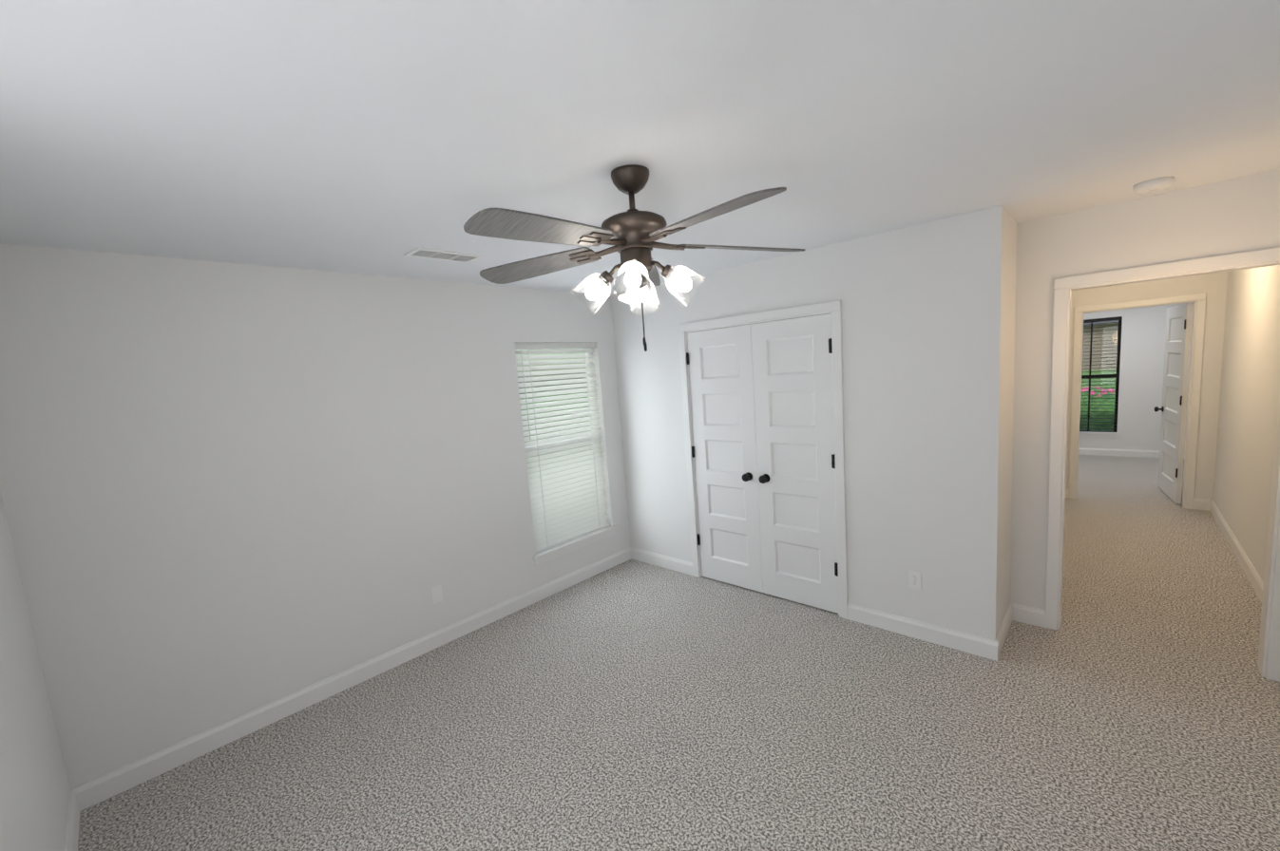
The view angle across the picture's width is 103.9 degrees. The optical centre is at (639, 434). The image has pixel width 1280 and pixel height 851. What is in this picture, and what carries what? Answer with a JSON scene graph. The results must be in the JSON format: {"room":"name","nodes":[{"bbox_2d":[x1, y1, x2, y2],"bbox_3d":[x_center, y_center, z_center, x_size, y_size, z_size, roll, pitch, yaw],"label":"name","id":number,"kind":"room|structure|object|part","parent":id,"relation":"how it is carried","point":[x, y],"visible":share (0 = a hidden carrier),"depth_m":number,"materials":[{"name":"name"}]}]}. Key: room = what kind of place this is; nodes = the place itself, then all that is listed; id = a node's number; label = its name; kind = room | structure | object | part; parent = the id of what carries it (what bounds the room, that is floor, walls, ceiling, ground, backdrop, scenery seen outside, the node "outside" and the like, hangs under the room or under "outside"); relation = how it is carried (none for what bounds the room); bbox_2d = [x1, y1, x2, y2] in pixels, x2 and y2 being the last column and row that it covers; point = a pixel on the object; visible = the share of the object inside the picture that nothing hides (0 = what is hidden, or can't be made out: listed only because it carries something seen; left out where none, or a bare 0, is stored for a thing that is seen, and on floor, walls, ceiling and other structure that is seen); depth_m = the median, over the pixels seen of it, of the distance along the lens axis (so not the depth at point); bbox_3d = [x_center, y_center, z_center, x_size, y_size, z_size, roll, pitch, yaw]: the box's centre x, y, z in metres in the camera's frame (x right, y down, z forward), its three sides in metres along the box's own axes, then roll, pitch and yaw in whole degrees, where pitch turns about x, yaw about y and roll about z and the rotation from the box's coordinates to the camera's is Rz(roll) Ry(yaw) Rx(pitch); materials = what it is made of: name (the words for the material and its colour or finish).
{"room":"empty bedroom","nodes":[
{"label":"empty bedroom","id":0,"kind":"room"},
{"bbox_2d":[0,490,70,850],"bbox_3d":[-1.103,0.533,0.580,4.180,2.440,0.150,2,10,43],"label":"wall","id":1,"kind":"structure","parent":0,"point":[34,793],"depth_m":1.75,"materials":[{"name":"white paint"}]},
{"bbox_2d":[64,789,79,850],"bbox_3d":[-1.018,1.673,0.832,4.030,0.110,0.014,2,10,43],"label":"baseboard","id":2,"kind":"structure","parent":1,"relation":"attached to","point":[72,831],"depth_m":2.05,"materials":[{"name":"white paint"}]},
{"bbox_2d":[0,243,630,789],"bbox_3d":[-1.167,0.159,3.665,0.150,2.440,4.610,2,10,43],"label":"wall","id":3,"kind":"structure","parent":0,"point":[230,490],"depth_m":2.62,"materials":[{"name":"white paint"}]},
{"bbox_2d":[70,547,630,811],"bbox_3d":[-1.285,1.368,3.473,0.014,0.110,3.540,2,10,43],"label":"baseboard","id":4,"kind":"structure","parent":3,"relation":"attached to","point":[107,786],"depth_m":2.83,"materials":[{"name":"white paint"}]},
{"bbox_2d":[514,343,610,554],"bbox_3d":[-0.647,0.087,4.209,0.130,1.685,0.840,2,10,43],"label":"window blind","id":5,"kind":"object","parent":3,"relation":"in","point":[567,504],"depth_m":4.17,"materials":[{"name":"white plastic"}]},
{"bbox_2d":[532,525,617,565],"bbox_3d":[-0.554,0.935,4.283,0.113,0.075,0.910,2,10,43],"label":"sill","id":6,"kind":"structure","parent":3,"relation":"attached to","point":[567,547],"depth_m":4.21,"materials":[{"name":"white paint"}]},
{"bbox_2d":[0,0,1279,295],"bbox_3d":[2.722,-1.442,3.942,5.350,0.100,10.740,2,10,43],"label":"ceiling","id":7,"kind":"structure","parent":0,"point":[372,137],"depth_m":1.40,"materials":[{"name":"white paint"}]},
{"bbox_2d":[403,247,483,263],"bbox_3d":[-1.050,-0.959,2.694,0.170,0.008,0.360,2,10,43],"label":"ceiling vent","id":8,"kind":"object","parent":7,"relation":"in","point":[434,254],"visible":1,"depth_m":2.67,"materials":[{"name":"white plastic"}]},
{"bbox_2d":[463,164,805,351],"bbox_3d":[-0.036,-0.607,1.769,1.276,0.627,1.240,2,10,43],"label":"ceiling fan","id":9,"kind":"object","parent":7,"relation":"hanging from","point":[632,234],"visible":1,"depth_m":1.72,"materials":[{"name":"brown metal"}]},
{"bbox_3d":[-0.023,-0.749,1.790,0.236,0.352,0.236,2,10,43],"label":"motor","id":10,"kind":"part","parent":9,"relation":"part of","materials":[{"name":"brown metal"}]},
{"bbox_2d":[1133,176,1174,193],"bbox_3d":[2.379,-1.148,2.322,0.132,0.040,0.132,2,10,43],"label":"smoke detector","id":11,"kind":"object","parent":7,"relation":"attached to","point":[1154,185],"visible":1,"depth_m":2.29,"materials":[{"name":"white plastic"}]},
{"bbox_2d":[77,455,1279,850],"bbox_3d":[2.906,1.072,4.250,5.350,0.100,10.740,2,10,43],"label":"floor","id":12,"kind":"structure","parent":0,"point":[1133,704],"depth_m":2.38,"materials":[{"name":"carpet"}]},
{"bbox_2d":[611,205,1005,641],"bbox_3d":[0.909,0.005,3.682,2.847,2.440,0.120,2,10,43],"label":"wall","id":13,"kind":"structure","parent":0,"point":[922,311],"depth_m":3.00,"materials":[{"name":"white paint"}]},
{"bbox_2d":[630,547,693,575],"bbox_3d":[0.186,1.136,4.488,0.731,0.110,0.014,2,10,43],"label":"baseboard","id":14,"kind":"structure","parent":13,"relation":"attached to","point":[666,563],"depth_m":4.46,"materials":[{"name":"white paint"}]},
{"bbox_2d":[687,324,763,592],"bbox_3d":[0.664,0.202,3.898,0.572,2.010,0.035,2,10,43],"label":"closet door","id":15,"kind":"structure","parent":13,"relation":"in","point":[721,390],"depth_m":3.88,"materials":[{"name":"white paint"}]},
{"bbox_2d":[686,352,752,545],"bbox_3d":[0.603,0.151,3.873,0.553,1.588,0.069,2,10,43],"label":"hardware piece","id":16,"kind":"object","parent":15,"relation":"attached to","point":[747,477],"visible":1,"depth_m":3.97,"materials":[{"name":"black metal"}]},
{"bbox_2d":[677,300,847,619],"bbox_3d":[0.899,0.202,3.729,1.180,2.040,0.120,2,10,43],"label":"door frame","id":17,"kind":"structure","parent":13,"relation":"attached to","point":[784,318],"depth_m":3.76,"materials":[{"name":"white paint"}]},
{"bbox_2d":[750,313,838,613],"bbox_3d":[1.082,0.219,3.506,0.572,2.010,0.035,2,10,43],"label":"closet door","id":18,"kind":"structure","parent":13,"relation":"in","point":[792,382],"depth_m":3.48,"materials":[{"name":"white paint"}]},
{"bbox_2d":[758,338,838,576],"bbox_3d":[1.064,0.170,3.441,0.553,1.588,0.069,2,10,43],"label":"hardware piece","id":19,"kind":"object","parent":18,"relation":"attached to","point":[764,478],"visible":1,"depth_m":3.37,"materials":[{"name":"black metal"}]},
{"bbox_2d":[908,570,921,591],"bbox_3d":[1.671,0.890,3.042,0.070,0.114,0.008,2,10,43],"label":"electrical outlet","id":20,"kind":"object","parent":13,"relation":"attached to","point":[914,580],"visible":1,"depth_m":3.04,"materials":[{"name":"white plastic"}]},
{"bbox_2d":[847,603,998,661],"bbox_3d":[1.695,1.199,3.075,0.826,0.110,0.014,2,10,43],"label":"baseboard","id":21,"kind":"structure","parent":13,"relation":"attached to","point":[980,646],"depth_m":3.03,"materials":[{"name":"white paint"}]},
{"bbox_2d":[998,210,1016,631],"bbox_3d":[3.264,-0.229,4.191,0.120,2.440,3.880,2,10,43],"label":"wall","id":22,"kind":"structure","parent":0,"point":[1010,275],"depth_m":2.89,"materials":[{"name":"white paint"}]},
{"bbox_2d":[995,603,1012,657],"bbox_3d":[2.187,1.172,3.005,0.014,0.110,0.560,2,10,43],"label":"baseboard","id":23,"kind":"structure","parent":22,"relation":"attached to","point":[1003,630],"depth_m":2.98,"materials":[{"name":"white paint"}]},
{"bbox_2d":[1078,302,1193,451],"bbox_3d":[6.852,-0.898,7.500,4.150,2.440,0.150,2,10,43],"label":"wall","id":24,"kind":"structure","parent":0,"point":[1142,348],"depth_m":7.15,"materials":[{"name":"white paint"}]},
{"bbox_2d":[1079,431,1119,438],"bbox_3d":[6.812,0.004,7.621,0.700,0.072,0.078,2,10,43],"label":"window sill","id":25,"kind":"structure","parent":24,"relation":"attached to","point":[1098,434],"depth_m":7.52,"materials":[{"name":"white paint"}]},
{"bbox_2d":[1079,316,1122,432],"bbox_3d":[6.777,-0.862,7.545,0.640,1.710,0.097,2,10,43],"label":"room window","id":26,"kind":"structure","parent":24,"relation":"in","point":[1100,372],"depth_m":7.44,"materials":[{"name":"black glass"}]},
{"bbox_3d":[6.777,-0.862,7.545,0.640,1.710,0.097,2,10,43],"label":"window sash in the far room","id":27,"kind":"part","parent":26,"relation":"part of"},
{"bbox_2d":[1078,447,1184,459],"bbox_3d":[6.881,0.267,7.582,3.850,0.110,0.014,2,10,43],"label":"baseboard","id":28,"kind":"structure","parent":24,"relation":"attached to","point":[1140,453],"depth_m":7.39,"materials":[{"name":"white paint"}]},
{"bbox_2d":[1010,169,1279,610],"bbox_3d":[2.760,-0.011,2.709,1.183,2.440,0.120,2,10,43],"label":"wall","id":29,"kind":"structure","parent":0,"point":[1235,216],"depth_m":2.79,"materials":[{"name":"white paint"}]},
{"bbox_2d":[1012,603,1045,628],"bbox_3d":[2.436,1.137,3.141,0.161,0.110,0.014,2,10,43],"label":"baseboard","id":30,"kind":"structure","parent":29,"relation":"attached to","point":[1030,616],"depth_m":3.13,"materials":[{"name":"white paint"}]},
{"bbox_2d":[1044,247,1279,682],"bbox_3d":[2.798,0.163,2.693,0.920,2.095,0.138,2,10,43],"label":"door frame","id":31,"kind":"structure","parent":29,"relation":"attached to","point":[1061,285],"depth_m":2.70,"materials":[{"name":"white paint"}]},
{"bbox_2d":[1065,271,1228,501],"bbox_3d":[4.870,-0.495,5.400,4.150,2.440,0.120,2,10,43],"label":"wall","id":32,"kind":"structure","parent":0,"point":[1213,286],"depth_m":4.84,"materials":[{"name":"white paint"}]},
{"bbox_2d":[1065,488,1069,497],"bbox_3d":[4.754,0.661,5.638,0.104,0.110,0.014,2,10,43],"label":"baseboard","id":33,"kind":"structure","parent":32,"relation":"attached to","point":[1066,492],"depth_m":5.61,"materials":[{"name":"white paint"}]},
{"bbox_2d":[1068,292,1206,509],"bbox_3d":[5.103,-0.314,5.203,0.940,2.095,0.138,2,10,43],"label":"door frame","id":34,"kind":"structure","parent":32,"relation":"attached to","point":[1200,298],"depth_m":4.96,"materials":[{"name":"white paint"}]},
{"bbox_2d":[1154,303,1192,503],"bbox_3d":[5.660,-0.337,5.314,0.173,2.010,0.816,1,9,36],"label":"door","id":35,"kind":"structure","parent":32,"relation":"in","point":[1176,360],"depth_m":5.25,"materials":[{"name":"white paint"}]},
{"bbox_3d":[5.645,-0.392,5.291,0.173,1.588,0.777,1,9,36],"label":"door hardware","id":36,"kind":"part","parent":35,"relation":"part of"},
{"bbox_2d":[1193,498,1210,511],"bbox_3d":[5.519,0.693,4.923,0.111,0.110,0.014,2,10,43],"label":"baseboard","id":37,"kind":"structure","parent":32,"relation":"attached to","point":[1201,505],"depth_m":4.92,"materials":[{"name":"white paint"}]},
{"bbox_2d":[1212,265,1279,582],"bbox_3d":[2.981,0.064,1.972,0.150,2.440,7.540,2,10,43],"label":"wall","id":38,"kind":"structure","parent":0,"point":[1249,398],"depth_m":3.71,"materials":[{"name":"white paint"}]},
{"bbox_2d":[1209,499,1263,603],"bbox_3d":[3.006,1.214,2.170,0.014,0.110,7.540,2,10,43],"label":"baseboard","id":39,"kind":"structure","parent":38,"relation":"attached to","point":[1250,570],"depth_m":3.77,"materials":[{"name":"white paint"}]},
{"label":"outside","id":40,"kind":"structure","parent":0,"visible":0},
{"bbox_2d":[519,369,1116,474],"bbox_3d":[10.134,-0.646,15.592,120.000,0.200,110.000,2,10,43],"label":"ground","id":41,"kind":"structure","parent":40,"point":[1110,384],"depth_m":23.83,"materials":[{"name":"green plant"}]},
{"bbox_2d":[1079,386,1115,431],"bbox_3d":[8.812,-0.389,9.847,1.501,1.150,1.625,2,10,43],"label":"bush","id":42,"kind":"object","parent":41,"relation":"on","point":[1098,401],"depth_m":9.28,"materials":[{"name":"green plant"}]},
{"bbox_2d":[1081,320,1118,370],"bbox_3d":[34.813,-6.441,31.450,21.000,3.850,11.000,2,10,43],"label":"house","id":43,"kind":"structure","parent":41,"relation":"on","point":[1101,348],"depth_m":30.82,"materials":[{"name":"brick"}]}
]}

